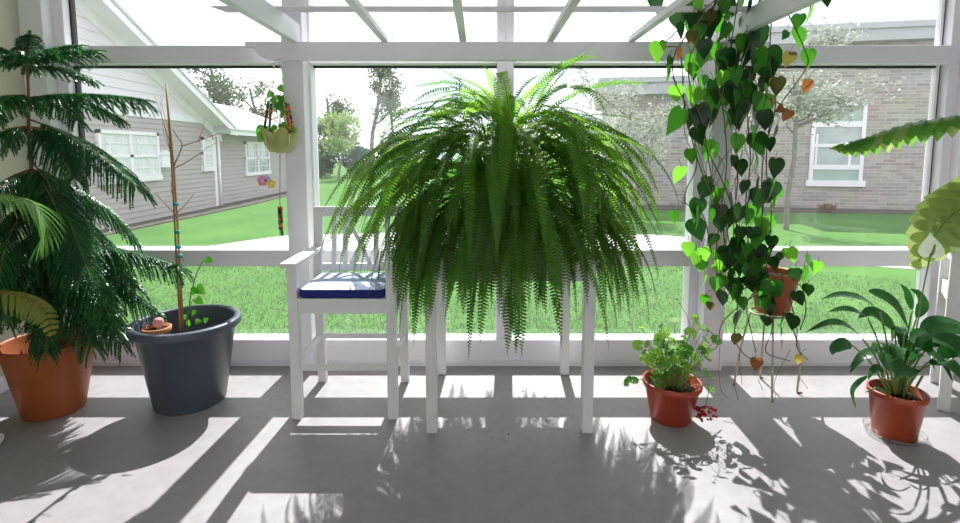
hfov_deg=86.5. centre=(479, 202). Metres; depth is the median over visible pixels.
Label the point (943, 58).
window
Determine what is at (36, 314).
leaf plant
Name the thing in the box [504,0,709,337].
window
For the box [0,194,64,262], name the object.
potted palm
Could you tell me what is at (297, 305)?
dining chair
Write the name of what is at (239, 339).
trim
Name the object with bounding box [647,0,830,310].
philodendron
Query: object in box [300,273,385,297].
seat cushion
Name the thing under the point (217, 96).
bare tree
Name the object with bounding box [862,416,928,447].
saucer
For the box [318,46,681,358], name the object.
fern
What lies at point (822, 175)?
brick building
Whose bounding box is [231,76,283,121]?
bare tree
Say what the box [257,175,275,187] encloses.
window sticker
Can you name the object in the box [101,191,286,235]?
mulch bed
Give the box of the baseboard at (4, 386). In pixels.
[0,375,8,393]
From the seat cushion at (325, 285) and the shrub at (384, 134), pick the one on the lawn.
the shrub at (384, 134)
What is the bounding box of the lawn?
[106,162,916,333]
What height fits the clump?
0.236 m
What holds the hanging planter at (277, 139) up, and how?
hanging from the pergola
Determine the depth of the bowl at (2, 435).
2.51 m
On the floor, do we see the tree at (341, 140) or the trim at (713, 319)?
the trim at (713, 319)
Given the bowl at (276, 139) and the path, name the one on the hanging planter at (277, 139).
the bowl at (276, 139)
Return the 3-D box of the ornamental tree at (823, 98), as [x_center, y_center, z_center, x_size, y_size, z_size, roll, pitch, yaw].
[6.219,-1.458,9.460,2.629,3.978,1.934,3,7,30]
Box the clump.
[816,203,837,211]
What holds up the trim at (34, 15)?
attached to the wall
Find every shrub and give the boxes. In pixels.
[318,132,339,177]
[337,142,375,176]
[373,131,413,176]
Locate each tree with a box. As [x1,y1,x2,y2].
[182,45,247,106]
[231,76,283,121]
[317,89,358,173]
[317,104,362,179]
[363,69,406,150]
[371,69,409,131]
[567,69,682,218]
[748,16,905,229]
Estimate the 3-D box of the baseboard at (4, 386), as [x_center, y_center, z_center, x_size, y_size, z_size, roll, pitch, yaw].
[-2.893,1.376,0.313,0.015,0.100,6.350,0,6,0]
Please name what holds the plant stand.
on the floor
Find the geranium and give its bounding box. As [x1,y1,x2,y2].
[623,298,721,427]
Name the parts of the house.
pane, pane, pane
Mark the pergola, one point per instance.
(765, 12)
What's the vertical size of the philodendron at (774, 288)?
1.015 m
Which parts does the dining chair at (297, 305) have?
leg, armrest, leg, seat, rail, rail, armrest, leg, leg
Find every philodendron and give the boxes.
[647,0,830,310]
[712,229,823,398]
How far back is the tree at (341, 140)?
26.71 m
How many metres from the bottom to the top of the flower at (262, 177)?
0.073 m
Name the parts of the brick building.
pane, pane, pane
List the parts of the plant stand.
leg, leg, leg, leg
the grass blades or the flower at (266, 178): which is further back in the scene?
the grass blades
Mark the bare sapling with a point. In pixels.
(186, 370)
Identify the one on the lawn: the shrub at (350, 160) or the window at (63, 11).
the shrub at (350, 160)
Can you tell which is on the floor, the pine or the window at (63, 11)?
the pine
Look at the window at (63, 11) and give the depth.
3.32 m
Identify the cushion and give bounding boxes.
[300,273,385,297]
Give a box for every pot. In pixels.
[0,326,94,421]
[140,323,171,334]
[642,368,702,427]
[753,266,800,315]
[866,379,930,442]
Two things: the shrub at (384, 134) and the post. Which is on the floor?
the post
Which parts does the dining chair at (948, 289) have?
leg, seat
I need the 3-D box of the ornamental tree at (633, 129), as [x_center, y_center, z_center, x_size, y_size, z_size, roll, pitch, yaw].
[2.972,-1.290,11.309,2.469,3.275,2.302,0,6,0]
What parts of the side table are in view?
leg, leg, leg, leg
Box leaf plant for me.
[0,290,59,335]
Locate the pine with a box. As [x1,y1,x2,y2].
[0,30,197,421]
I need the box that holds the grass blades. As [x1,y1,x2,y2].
[116,266,915,333]
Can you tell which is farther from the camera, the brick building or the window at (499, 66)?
the brick building
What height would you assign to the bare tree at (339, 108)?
5.567 m
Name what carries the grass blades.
on the lawn
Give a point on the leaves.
(938, 215)
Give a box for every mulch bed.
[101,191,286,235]
[591,204,916,214]
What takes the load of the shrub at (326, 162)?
on the lawn
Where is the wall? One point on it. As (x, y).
(12, 82)
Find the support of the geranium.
on the floor
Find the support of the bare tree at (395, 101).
on the lawn
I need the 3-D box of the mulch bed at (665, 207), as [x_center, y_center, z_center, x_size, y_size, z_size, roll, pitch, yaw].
[10.739,0.216,12.565,17.219,0.035,1.156,1,6,9]
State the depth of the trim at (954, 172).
3.33 m
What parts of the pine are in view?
stem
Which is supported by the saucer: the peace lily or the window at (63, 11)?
the peace lily
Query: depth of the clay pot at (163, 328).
2.86 m
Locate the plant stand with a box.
[732,307,801,402]
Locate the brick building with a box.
[595,19,935,209]
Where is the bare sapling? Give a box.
[126,84,241,415]
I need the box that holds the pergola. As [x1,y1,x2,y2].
[211,0,821,60]
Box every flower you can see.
[257,175,266,185]
[263,175,270,181]
[267,179,275,187]
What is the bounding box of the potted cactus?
[140,317,171,334]
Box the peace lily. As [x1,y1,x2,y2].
[806,233,959,442]
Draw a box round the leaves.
[829,113,959,269]
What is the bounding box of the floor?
[0,366,959,522]
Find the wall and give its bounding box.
[0,0,35,376]
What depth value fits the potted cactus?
2.86 m
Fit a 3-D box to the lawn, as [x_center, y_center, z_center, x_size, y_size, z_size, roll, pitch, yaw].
[0.000,-2.544,41.699,120.000,0.280,76.510,0,6,0]
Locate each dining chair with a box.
[279,206,409,418]
[929,248,959,412]
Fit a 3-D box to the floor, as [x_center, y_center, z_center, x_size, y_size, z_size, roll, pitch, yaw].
[0.360,1.478,0.394,6.720,0.120,6.490,0,6,0]
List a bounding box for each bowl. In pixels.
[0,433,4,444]
[260,127,299,152]
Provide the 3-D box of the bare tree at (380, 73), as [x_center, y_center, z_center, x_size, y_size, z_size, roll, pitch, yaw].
[-6.240,-5.876,34.202,3.579,7.858,3.541,-5,7,-40]
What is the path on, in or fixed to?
on the lawn
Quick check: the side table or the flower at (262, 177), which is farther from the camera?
the flower at (262, 177)
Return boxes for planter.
[126,304,241,415]
[256,58,299,235]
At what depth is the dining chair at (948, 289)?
2.86 m
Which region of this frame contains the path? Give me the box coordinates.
[214,233,915,269]
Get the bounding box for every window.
[51,0,288,323]
[307,0,505,337]
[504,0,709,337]
[738,0,959,328]
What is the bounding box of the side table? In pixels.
[425,235,598,432]
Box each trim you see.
[17,0,71,325]
[92,334,928,365]
[695,0,738,370]
[949,62,959,363]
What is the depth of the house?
11.38 m
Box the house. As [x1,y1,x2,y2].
[75,0,286,229]

